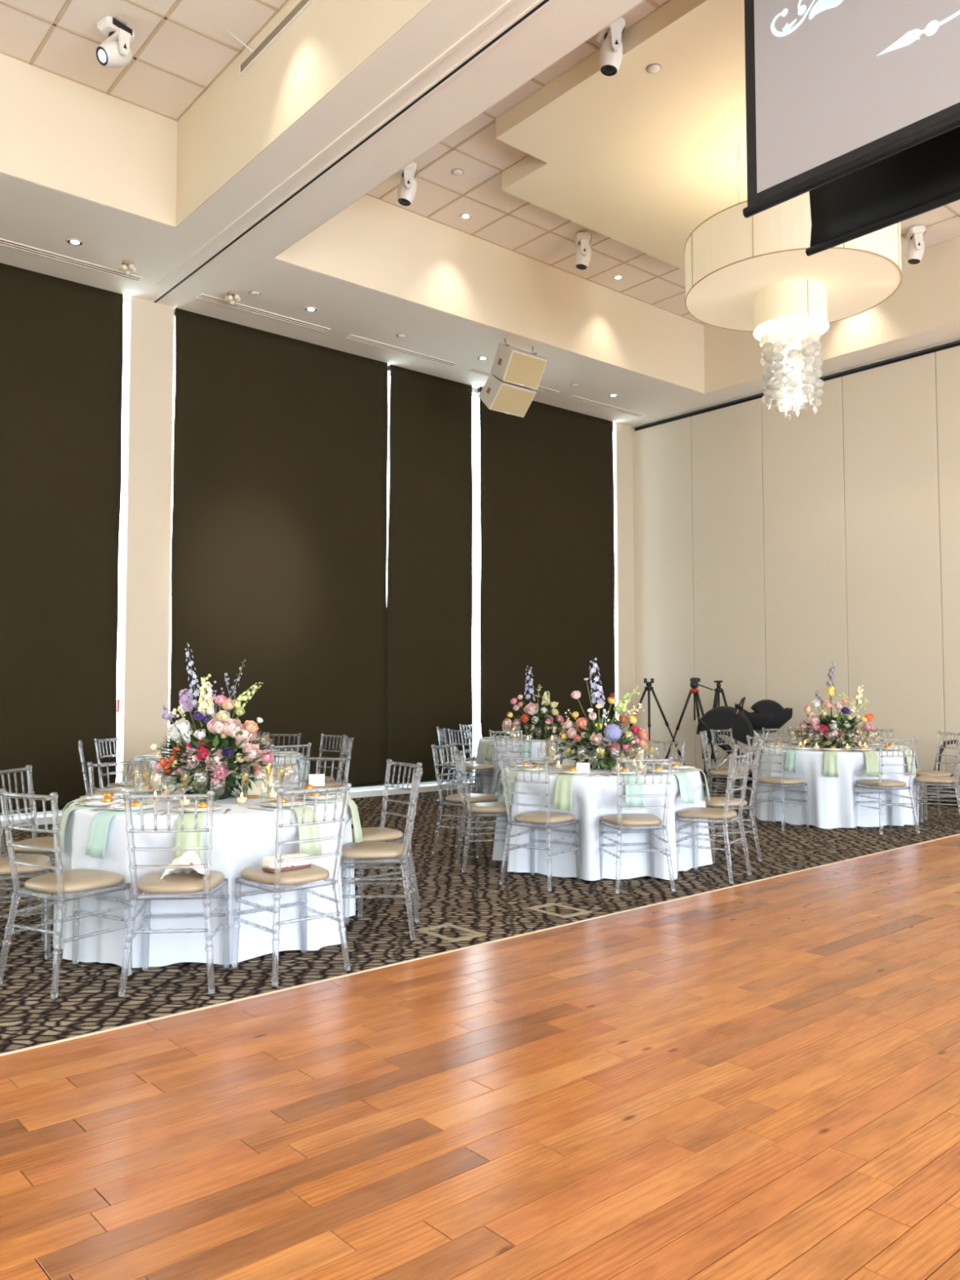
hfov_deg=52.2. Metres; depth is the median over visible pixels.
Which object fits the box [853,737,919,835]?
chair
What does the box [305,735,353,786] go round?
chair
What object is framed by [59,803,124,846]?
napkin
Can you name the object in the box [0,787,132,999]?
chair
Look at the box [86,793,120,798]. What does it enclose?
salad plate
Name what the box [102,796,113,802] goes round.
favour
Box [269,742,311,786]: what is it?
chair
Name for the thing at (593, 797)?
tablecloth
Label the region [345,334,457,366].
ceiling vent
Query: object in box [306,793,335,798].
salad plate
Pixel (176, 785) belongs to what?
napkin
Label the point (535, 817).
chair
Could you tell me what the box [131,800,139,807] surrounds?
favour
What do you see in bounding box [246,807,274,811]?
knife
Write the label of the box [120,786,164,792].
dinner plate
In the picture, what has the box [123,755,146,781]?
napkin
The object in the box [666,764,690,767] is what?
salad plate
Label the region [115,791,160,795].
napkin
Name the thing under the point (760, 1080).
floor
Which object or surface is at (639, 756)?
candle
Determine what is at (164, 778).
chair
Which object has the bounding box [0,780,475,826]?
trim
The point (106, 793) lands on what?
favour
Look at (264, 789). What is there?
votive candle
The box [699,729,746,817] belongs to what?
chair
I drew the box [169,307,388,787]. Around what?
roller blind
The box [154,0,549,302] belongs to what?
trim
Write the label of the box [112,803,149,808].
salad plate
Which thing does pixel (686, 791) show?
napkin
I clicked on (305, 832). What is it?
napkin
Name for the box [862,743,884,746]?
dinner plate
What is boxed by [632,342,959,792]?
wall
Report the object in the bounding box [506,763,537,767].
dinner plate
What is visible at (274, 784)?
salad plate
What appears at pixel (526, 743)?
napkin
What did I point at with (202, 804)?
favour
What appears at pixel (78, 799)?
napkin
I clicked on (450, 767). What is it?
chair
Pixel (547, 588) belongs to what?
roller blind
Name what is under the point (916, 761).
napkin
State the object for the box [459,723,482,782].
chair
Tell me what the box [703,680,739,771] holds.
tripod
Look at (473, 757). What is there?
napkin
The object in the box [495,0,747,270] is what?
ceiling panel
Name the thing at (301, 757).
chair
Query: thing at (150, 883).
chair
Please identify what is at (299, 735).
chair
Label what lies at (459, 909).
floor
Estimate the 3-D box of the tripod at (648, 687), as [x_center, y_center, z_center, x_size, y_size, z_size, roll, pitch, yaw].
[2.455,1.378,15.125,1.118,1.570,1.285,-2,-4,40]
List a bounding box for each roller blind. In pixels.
[0,262,123,814]
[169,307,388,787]
[386,364,472,784]
[477,386,615,753]
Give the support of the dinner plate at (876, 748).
on the napkin at (906, 752)
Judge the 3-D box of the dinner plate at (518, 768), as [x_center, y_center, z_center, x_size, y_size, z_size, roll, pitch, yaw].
[0.408,1.004,7.610,0.260,0.015,0.260,-1,-3,24]
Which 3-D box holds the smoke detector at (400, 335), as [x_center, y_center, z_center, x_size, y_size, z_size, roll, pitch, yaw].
[-0.997,-3.844,12.399,0.132,0.024,0.132,2,-4,-40]
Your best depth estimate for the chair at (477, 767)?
11.68 m
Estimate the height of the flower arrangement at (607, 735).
0.884 m
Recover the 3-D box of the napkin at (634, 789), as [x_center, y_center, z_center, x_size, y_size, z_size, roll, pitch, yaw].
[1.085,1.104,7.216,0.145,0.224,0.362,0,-3,-10]
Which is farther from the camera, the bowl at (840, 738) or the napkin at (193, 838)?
the bowl at (840, 738)
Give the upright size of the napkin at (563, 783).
0.254 m
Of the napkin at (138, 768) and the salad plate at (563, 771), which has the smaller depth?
the salad plate at (563, 771)
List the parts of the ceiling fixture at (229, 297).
globe, globe, globe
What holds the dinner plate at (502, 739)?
on the napkin at (488, 757)
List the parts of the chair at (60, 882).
post, crest rail, rail, rail, rail, post, seat frame, seat, leg, leg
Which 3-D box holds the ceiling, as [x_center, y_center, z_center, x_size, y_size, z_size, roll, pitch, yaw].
[0.711,-4.905,4.788,18.950,1.321,16.600,2,-4,-40]
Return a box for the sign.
[561,741,580,768]
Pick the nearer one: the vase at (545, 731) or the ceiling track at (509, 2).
the ceiling track at (509, 2)
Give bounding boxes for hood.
[696,706,754,746]
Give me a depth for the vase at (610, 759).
7.81 m
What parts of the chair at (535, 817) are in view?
post, crest rail, rail, rail, rail, leg, seat, seat frame, post, leg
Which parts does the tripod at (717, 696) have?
crown, leg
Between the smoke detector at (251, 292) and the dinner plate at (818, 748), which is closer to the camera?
the dinner plate at (818, 748)
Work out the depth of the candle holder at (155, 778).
6.47 m
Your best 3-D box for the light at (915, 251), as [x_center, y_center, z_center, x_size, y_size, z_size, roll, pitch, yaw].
[5.239,-4.743,11.785,0.199,0.420,0.302,-1,-3,10]
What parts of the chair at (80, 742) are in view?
post, seat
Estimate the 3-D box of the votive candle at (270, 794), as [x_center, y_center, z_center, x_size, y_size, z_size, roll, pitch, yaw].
[-1.214,0.897,5.736,0.068,0.060,0.066,2,-4,-40]
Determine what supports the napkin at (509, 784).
on the tablecloth at (593, 797)
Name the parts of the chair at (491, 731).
post, crest rail, rail, rail, post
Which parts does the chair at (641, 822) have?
leg, post, seat frame, seat, rail, rail, rail, crest rail, leg, post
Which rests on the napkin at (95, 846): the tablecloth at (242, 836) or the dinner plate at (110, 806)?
the dinner plate at (110, 806)
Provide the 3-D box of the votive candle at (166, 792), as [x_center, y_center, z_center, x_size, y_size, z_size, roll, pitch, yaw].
[-1.884,0.904,5.867,0.068,0.060,0.066,2,-4,-40]
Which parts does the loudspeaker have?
plate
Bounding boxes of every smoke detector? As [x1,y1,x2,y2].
[248,290,261,295]
[395,333,406,337]
[451,168,463,175]
[570,382,579,386]
[645,63,662,73]
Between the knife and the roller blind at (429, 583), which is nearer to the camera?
the knife
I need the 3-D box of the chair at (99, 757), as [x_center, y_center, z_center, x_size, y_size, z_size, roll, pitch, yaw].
[-3.471,1.427,9.612,0.486,0.935,0.440,-1,-3,12]
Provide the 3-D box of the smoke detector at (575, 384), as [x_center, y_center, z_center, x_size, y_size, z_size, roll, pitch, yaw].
[1.401,-3.745,14.409,0.132,0.024,0.132,2,-4,-40]
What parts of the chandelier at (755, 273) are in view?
suspension rod, lamp shade, lamp shade, bulb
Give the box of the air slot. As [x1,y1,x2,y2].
[239,0,313,75]
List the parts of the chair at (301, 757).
post, rail, crest rail, post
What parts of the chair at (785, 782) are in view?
post, crest rail, rail, rail, rail, leg, seat, seat frame, post, leg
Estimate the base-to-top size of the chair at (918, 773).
0.935 m
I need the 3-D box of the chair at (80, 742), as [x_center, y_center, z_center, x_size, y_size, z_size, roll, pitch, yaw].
[-3.455,1.397,9.021,0.486,0.935,0.440,1,-3,-22]
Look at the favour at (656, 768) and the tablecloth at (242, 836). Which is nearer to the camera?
the tablecloth at (242, 836)
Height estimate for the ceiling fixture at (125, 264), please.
0.112 m
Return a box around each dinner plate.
[77,799,124,806]
[79,793,123,799]
[105,803,156,810]
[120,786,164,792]
[137,753,155,756]
[146,755,168,759]
[170,804,222,812]
[258,800,307,807]
[266,782,290,788]
[273,753,295,755]
[274,751,297,753]
[297,793,342,799]
[493,737,511,740]
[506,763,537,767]
[516,767,549,771]
[519,738,540,741]
[528,760,556,764]
[555,769,590,773]
[607,770,642,774]
[646,768,679,773]
[648,762,679,765]
[662,765,695,768]
[764,745,786,747]
[789,746,814,750]
[817,748,844,751]
[848,748,874,751]
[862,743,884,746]
[875,747,902,750]
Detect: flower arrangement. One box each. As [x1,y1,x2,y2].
[149,642,275,802]
[502,666,570,739]
[551,657,648,769]
[794,662,875,748]
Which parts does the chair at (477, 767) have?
post, crest rail, post, seat frame, leg, seat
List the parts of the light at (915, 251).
yoke arm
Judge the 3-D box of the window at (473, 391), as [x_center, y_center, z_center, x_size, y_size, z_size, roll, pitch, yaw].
[-0.625,-0.856,14.047,8.100,5.812,0.070,2,-4,-40]
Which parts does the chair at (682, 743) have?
post, rail, crest rail, post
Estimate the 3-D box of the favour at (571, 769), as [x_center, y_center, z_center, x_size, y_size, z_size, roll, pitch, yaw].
[0.696,0.973,7.360,0.060,0.031,0.058,2,-4,-40]
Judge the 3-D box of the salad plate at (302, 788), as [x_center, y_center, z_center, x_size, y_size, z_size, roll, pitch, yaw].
[-1.025,0.923,6.063,0.186,0.014,0.186,2,-4,-40]
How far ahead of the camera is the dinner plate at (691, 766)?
7.68 m
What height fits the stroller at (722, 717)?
1.175 m
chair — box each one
[0,764,56,919]
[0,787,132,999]
[0,854,52,959]
[77,740,128,795]
[86,758,146,795]
[93,736,133,787]
[117,790,229,996]
[160,746,200,788]
[231,782,351,986]
[266,732,301,752]
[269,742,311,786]
[297,755,351,791]
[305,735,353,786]
[317,733,346,780]
[340,767,422,940]
[351,759,422,918]
[431,742,498,858]
[435,726,480,800]
[447,728,498,806]
[453,747,511,873]
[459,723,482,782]
[488,729,522,794]
[492,733,532,820]
[498,754,581,891]
[598,756,675,893]
[643,740,685,764]
[675,751,751,884]
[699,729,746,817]
[704,743,762,863]
[710,728,752,811]
[746,734,809,831]
[761,727,795,744]
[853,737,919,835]
[857,728,893,744]
[915,730,959,819]
[915,749,959,825]
[927,739,958,805]
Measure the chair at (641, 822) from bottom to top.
0.935 m
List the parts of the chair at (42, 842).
post, crest rail, rail, rail, seat frame, post, seat, leg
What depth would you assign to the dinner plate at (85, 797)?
5.60 m
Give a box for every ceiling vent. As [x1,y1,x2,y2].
[0,238,142,281]
[195,293,330,332]
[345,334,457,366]
[466,368,558,394]
[567,395,644,417]
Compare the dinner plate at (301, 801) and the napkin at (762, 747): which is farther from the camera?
the napkin at (762, 747)
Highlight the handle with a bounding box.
[116,698,119,712]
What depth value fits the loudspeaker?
12.60 m
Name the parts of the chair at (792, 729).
post, crest rail, post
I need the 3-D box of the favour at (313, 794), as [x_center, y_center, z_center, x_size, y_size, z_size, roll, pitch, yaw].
[-0.951,0.889,5.667,0.060,0.031,0.058,2,-4,-40]
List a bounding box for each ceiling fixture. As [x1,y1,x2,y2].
[119,260,136,275]
[224,290,240,304]
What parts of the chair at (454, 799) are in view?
post, crest rail, rail, rail, rail, post, seat frame, seat, leg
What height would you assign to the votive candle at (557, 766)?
0.060 m
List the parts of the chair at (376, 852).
leg, leg, seat, seat frame, post, rail, post, crest rail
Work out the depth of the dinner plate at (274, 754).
9.39 m
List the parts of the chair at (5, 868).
seat frame, seat, leg, leg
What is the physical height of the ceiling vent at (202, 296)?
0.012 m
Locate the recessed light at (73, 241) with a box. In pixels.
[66,238,83,245]
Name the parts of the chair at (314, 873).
leg, post, seat frame, seat, leg, rail, rail, rail, crest rail, post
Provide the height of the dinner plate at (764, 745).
0.015 m
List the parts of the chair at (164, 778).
post, rail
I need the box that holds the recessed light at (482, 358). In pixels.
[477,356,488,360]
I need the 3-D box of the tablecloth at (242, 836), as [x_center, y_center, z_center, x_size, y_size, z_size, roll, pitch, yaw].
[-1.560,1.307,5.689,1.626,0.761,1.700,-3,-4,44]
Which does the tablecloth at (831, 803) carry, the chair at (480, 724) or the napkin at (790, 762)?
the napkin at (790, 762)
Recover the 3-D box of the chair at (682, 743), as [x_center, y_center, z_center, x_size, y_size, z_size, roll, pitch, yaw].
[1.601,1.385,8.907,0.440,0.935,0.486,-2,-3,32]
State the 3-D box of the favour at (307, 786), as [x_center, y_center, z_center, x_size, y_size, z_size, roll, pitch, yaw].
[-1.060,0.910,6.070,0.060,0.031,0.058,2,-4,-40]
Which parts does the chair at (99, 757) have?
post, crest rail, rail, rail, post, seat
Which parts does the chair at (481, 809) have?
post, post, seat frame, seat, leg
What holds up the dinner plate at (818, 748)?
on the napkin at (830, 757)
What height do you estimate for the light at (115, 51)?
0.398 m
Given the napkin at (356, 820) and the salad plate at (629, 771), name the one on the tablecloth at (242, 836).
the napkin at (356, 820)
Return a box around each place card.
[309,773,324,786]
[576,762,590,773]
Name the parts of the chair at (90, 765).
post, crest rail, rail, post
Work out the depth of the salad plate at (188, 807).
5.10 m
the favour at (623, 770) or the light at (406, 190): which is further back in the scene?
the light at (406, 190)
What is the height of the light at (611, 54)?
0.419 m
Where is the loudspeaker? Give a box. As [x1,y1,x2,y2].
[478,337,546,417]
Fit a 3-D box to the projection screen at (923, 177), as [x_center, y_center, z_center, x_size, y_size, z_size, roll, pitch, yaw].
[3.823,-3.988,5.112,0.180,2.428,4.950,2,-4,-40]
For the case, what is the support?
on the chair at (314, 873)
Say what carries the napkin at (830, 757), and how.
hanging from the tablecloth at (831, 803)
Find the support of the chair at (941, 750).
on the floor at (459, 909)
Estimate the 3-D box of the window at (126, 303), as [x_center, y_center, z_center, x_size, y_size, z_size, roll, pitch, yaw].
[-7.844,-1.155,7.955,10.200,5.812,0.070,2,-4,-40]
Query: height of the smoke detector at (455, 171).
0.024 m
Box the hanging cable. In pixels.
[224,28,256,62]
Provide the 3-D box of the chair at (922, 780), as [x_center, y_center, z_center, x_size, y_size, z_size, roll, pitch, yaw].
[4.750,1.440,10.073,0.486,0.935,0.440,-2,-3,30]
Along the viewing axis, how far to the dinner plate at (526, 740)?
11.98 m
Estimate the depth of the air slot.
8.02 m
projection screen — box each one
[742,0,959,217]
[805,126,959,256]
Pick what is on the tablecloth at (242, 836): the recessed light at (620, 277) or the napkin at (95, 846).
the napkin at (95, 846)
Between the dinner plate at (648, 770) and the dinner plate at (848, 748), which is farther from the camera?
the dinner plate at (848, 748)
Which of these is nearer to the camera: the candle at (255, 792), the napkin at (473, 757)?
the candle at (255, 792)
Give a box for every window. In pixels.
[0,299,129,817]
[173,315,614,790]
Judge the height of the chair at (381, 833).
0.935 m
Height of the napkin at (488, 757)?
0.254 m
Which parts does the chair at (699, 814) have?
leg, leg, seat, seat frame, post, rail, rail, rail, crest rail, post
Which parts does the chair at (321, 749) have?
post, rail, seat, rail, crest rail, post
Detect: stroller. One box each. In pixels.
[696,706,755,791]
[730,697,792,788]
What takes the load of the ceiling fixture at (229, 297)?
attached to the ceiling
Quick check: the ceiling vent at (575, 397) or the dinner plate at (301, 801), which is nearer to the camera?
the dinner plate at (301, 801)
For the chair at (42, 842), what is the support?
on the floor at (459, 909)
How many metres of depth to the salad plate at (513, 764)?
8.02 m
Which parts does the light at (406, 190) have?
yoke arm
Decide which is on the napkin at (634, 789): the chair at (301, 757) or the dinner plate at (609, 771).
the dinner plate at (609, 771)
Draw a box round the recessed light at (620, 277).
[612,275,623,279]
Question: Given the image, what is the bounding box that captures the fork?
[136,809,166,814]
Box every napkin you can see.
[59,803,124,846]
[62,797,124,813]
[84,807,156,860]
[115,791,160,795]
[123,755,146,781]
[135,759,167,785]
[173,811,206,863]
[174,763,190,787]
[232,760,241,786]
[260,804,322,855]
[273,755,307,779]
[296,797,363,843]
[472,738,493,759]
[484,739,510,761]
[492,765,515,794]
[502,769,550,804]
[522,741,534,758]
[553,773,585,811]
[615,773,644,806]
[647,771,694,804]
[665,768,710,800]
[755,746,788,763]
[783,749,813,773]
[823,750,838,777]
[851,750,879,777]
[875,749,915,775]
[902,747,918,768]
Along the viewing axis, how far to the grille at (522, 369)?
12.53 m
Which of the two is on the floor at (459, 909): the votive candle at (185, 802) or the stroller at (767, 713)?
the stroller at (767, 713)
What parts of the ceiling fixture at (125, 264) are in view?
globe, globe, globe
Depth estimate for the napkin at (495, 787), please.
7.97 m
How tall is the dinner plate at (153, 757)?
0.015 m
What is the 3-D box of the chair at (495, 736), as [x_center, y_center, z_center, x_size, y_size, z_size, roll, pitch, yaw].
[0.382,1.465,10.461,0.440,0.935,0.486,-1,-3,11]
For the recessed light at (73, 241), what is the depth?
9.80 m
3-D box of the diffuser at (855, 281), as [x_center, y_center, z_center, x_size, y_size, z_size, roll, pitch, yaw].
[3.038,-3.398,9.597,1.996,0.010,1.996,2,-4,-40]
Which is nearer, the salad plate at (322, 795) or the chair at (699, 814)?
the salad plate at (322, 795)
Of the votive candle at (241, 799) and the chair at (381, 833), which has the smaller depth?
the votive candle at (241, 799)
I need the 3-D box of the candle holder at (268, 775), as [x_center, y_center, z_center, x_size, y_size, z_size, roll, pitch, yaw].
[-1.363,0.848,6.282,0.110,0.210,0.110,2,-4,-40]
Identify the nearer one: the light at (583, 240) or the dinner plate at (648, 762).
the dinner plate at (648, 762)
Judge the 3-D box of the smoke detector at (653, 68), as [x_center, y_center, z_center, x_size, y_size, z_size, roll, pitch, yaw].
[1.496,-4.906,8.428,0.132,0.024,0.132,2,-4,-40]
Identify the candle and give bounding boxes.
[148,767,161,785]
[159,786,171,795]
[178,800,191,804]
[235,791,248,803]
[241,764,261,797]
[261,783,268,792]
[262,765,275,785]
[266,788,277,797]
[548,746,555,760]
[554,760,562,768]
[635,747,644,763]
[637,762,644,768]
[803,736,810,742]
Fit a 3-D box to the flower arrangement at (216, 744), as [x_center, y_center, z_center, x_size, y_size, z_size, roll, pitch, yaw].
[-1.556,0.472,5.751,0.735,0.911,0.696,0,-3,-1]
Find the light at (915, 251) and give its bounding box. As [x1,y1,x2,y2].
[905,225,925,264]
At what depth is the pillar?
11.17 m
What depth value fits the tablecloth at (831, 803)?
9.94 m
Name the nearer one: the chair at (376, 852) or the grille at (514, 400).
the chair at (376, 852)
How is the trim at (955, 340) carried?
attached to the wall at (771, 550)
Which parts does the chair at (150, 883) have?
post, leg, crest rail, rail, rail, rail, seat, seat frame, post, leg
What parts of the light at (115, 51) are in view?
yoke arm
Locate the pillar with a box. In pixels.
[121,295,173,782]
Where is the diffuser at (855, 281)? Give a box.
[686,248,901,330]
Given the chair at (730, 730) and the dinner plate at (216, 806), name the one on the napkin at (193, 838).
the dinner plate at (216, 806)
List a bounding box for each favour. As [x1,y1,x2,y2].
[102,791,114,796]
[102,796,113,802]
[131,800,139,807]
[142,784,152,790]
[197,801,207,808]
[304,784,313,789]
[310,793,320,796]
[568,767,576,771]
[621,768,626,772]
[654,766,661,770]
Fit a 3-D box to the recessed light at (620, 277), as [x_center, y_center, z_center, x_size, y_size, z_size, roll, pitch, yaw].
[1.859,-4.874,13.177,0.150,0.006,0.150,2,-4,-40]
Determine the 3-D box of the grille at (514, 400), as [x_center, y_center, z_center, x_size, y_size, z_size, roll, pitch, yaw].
[0.433,-3.102,12.716,0.566,0.255,0.233,2,-4,-40]
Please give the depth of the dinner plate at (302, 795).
5.61 m
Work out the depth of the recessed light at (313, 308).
11.54 m
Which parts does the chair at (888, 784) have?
leg, post, seat frame, seat, leg, rail, rail, rail, crest rail, post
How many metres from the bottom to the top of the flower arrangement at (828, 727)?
0.927 m
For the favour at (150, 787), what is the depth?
6.03 m
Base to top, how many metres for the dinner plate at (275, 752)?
0.015 m
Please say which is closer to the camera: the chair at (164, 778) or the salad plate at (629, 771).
the salad plate at (629, 771)
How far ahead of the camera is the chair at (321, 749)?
10.41 m
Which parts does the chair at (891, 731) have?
crest rail, post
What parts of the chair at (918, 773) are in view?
leg, seat, post, rail, rail, rail, crest rail, post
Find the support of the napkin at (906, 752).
on the tablecloth at (831, 803)
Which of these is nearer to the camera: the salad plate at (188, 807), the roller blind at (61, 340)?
the salad plate at (188, 807)
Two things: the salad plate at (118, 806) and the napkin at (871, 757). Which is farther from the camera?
the napkin at (871, 757)
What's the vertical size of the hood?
0.533 m
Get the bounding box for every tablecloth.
[53,786,355,968]
[129,751,301,787]
[474,736,595,795]
[492,761,712,880]
[753,743,916,828]
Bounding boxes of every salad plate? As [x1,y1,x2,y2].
[84,799,121,804]
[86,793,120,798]
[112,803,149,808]
[127,786,159,791]
[177,804,214,810]
[261,782,284,786]
[266,800,300,804]
[299,786,328,789]
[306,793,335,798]
[511,763,533,765]
[520,766,544,769]
[560,769,585,773]
[612,770,635,773]
[649,768,674,771]
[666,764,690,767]
[792,746,810,748]
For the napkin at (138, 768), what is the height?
0.254 m
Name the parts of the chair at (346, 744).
seat, post, post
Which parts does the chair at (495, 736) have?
post, crest rail, rail, post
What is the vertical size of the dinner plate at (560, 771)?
0.015 m
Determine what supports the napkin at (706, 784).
on the tablecloth at (593, 797)
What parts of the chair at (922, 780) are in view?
leg, leg, seat, seat frame, post, post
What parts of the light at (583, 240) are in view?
yoke arm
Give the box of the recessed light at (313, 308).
[304,306,317,311]
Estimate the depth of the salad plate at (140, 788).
6.07 m
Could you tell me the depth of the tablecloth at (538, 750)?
11.94 m
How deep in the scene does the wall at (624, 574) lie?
16.45 m
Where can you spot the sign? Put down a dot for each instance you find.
(566, 762)
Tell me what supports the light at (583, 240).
hanging from the ceiling
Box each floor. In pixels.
[0,782,959,1053]
[0,834,959,1279]
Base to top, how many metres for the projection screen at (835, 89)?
2.492 m
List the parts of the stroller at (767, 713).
carry handle, infant seat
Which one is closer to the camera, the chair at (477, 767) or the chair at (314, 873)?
the chair at (314, 873)
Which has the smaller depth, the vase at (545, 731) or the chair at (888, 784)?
the chair at (888, 784)
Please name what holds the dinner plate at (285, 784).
on the napkin
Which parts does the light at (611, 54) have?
yoke arm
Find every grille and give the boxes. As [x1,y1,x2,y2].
[491,385,535,416]
[504,351,546,388]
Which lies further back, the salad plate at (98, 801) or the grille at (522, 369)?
the grille at (522, 369)
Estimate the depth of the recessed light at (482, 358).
13.25 m
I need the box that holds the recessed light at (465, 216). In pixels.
[459,213,471,219]
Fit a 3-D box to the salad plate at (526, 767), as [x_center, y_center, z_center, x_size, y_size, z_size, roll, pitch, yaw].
[0.408,0.999,7.610,0.186,0.014,0.186,-1,-3,13]
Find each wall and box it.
[123,306,635,759]
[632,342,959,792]
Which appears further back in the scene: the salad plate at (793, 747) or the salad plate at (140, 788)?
the salad plate at (793, 747)
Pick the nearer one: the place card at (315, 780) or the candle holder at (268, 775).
the candle holder at (268, 775)
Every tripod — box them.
[627,678,684,764]
[665,677,723,787]
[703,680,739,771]
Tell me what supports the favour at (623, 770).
on the salad plate at (629, 771)
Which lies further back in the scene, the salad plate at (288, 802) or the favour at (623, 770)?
the favour at (623, 770)
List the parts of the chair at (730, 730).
post, crest rail, rail, rail, post, seat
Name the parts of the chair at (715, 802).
leg, seat, seat frame, post, rail, crest rail, post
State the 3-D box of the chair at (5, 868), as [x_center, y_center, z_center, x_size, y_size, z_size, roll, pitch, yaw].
[-2.543,1.204,5.215,0.486,0.935,0.440,1,-3,-26]
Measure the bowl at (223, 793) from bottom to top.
0.115 m
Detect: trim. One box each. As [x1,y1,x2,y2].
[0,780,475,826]
[0,833,959,1056]
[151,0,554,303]
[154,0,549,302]
[631,337,959,428]
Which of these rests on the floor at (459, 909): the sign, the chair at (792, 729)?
the chair at (792, 729)
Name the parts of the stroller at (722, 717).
seat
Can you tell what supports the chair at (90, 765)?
on the floor at (459, 909)
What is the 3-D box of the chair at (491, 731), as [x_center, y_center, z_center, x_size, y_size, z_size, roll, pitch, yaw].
[0.380,1.520,11.539,0.440,0.935,0.486,-1,-3,22]
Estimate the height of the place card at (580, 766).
0.075 m
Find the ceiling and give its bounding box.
[0,0,959,426]
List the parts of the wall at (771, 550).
panel, panel, panel, panel, panel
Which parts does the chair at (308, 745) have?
post, rail, rail, crest rail, post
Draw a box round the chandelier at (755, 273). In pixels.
[684,146,902,421]
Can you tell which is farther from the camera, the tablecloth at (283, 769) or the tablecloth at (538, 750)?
the tablecloth at (538, 750)
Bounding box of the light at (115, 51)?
[96,16,134,68]
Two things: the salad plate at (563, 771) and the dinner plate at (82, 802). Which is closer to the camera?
the dinner plate at (82, 802)
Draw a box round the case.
[262,853,311,872]
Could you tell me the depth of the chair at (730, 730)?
11.60 m
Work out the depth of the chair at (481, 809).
7.58 m
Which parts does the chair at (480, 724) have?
post, crest rail, post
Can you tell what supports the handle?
attached to the window at (126, 303)
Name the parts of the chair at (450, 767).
post, post, seat frame, seat, leg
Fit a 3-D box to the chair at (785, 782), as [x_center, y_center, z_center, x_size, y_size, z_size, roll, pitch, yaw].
[3.028,1.437,9.978,0.486,0.935,0.440,2,-4,-38]
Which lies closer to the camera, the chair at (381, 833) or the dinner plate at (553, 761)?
the chair at (381, 833)
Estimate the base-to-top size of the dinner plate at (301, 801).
0.015 m
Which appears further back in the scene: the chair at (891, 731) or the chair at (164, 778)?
the chair at (891, 731)
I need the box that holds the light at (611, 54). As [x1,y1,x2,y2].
[596,17,625,75]
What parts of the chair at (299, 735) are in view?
post, rail, crest rail, post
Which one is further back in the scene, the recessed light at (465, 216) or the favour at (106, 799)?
the recessed light at (465, 216)
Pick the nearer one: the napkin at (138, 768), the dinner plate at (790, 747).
the napkin at (138, 768)
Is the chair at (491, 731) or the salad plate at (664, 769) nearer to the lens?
the salad plate at (664, 769)
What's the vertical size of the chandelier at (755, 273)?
2.675 m
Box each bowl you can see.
[198,777,235,799]
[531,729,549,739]
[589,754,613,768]
[822,736,843,747]
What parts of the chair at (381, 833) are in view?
leg, seat, post, seat frame, rail, rail, rail, crest rail, post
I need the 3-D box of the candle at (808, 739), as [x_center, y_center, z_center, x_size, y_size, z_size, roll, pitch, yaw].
[3.727,1.109,11.165,0.120,0.170,0.120,2,-4,-40]
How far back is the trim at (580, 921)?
4.93 m
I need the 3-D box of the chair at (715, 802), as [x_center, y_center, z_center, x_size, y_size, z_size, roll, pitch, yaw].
[2.040,1.346,8.153,0.486,0.935,0.440,1,-3,-14]
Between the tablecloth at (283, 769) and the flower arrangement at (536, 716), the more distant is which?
the flower arrangement at (536, 716)
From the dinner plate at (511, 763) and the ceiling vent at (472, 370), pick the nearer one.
the dinner plate at (511, 763)
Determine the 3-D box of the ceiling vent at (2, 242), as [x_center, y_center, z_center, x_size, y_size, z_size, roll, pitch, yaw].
[-4.365,-3.964,10.145,1.720,0.012,0.130,2,-4,-40]
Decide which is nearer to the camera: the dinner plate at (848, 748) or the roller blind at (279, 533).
the dinner plate at (848, 748)
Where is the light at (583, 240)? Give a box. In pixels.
[574,231,591,269]
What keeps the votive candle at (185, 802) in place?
on the tablecloth at (242, 836)
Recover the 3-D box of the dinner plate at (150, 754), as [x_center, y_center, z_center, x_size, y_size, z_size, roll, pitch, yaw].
[-3.107,1.092,9.267,0.260,0.015,0.260,0,-3,-6]
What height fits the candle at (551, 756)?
0.190 m
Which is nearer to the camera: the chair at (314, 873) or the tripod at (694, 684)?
the chair at (314, 873)
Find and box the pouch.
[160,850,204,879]
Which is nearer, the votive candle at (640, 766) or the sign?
the votive candle at (640, 766)
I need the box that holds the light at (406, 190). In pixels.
[397,161,417,205]
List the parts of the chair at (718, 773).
post, post, seat frame, seat, leg, leg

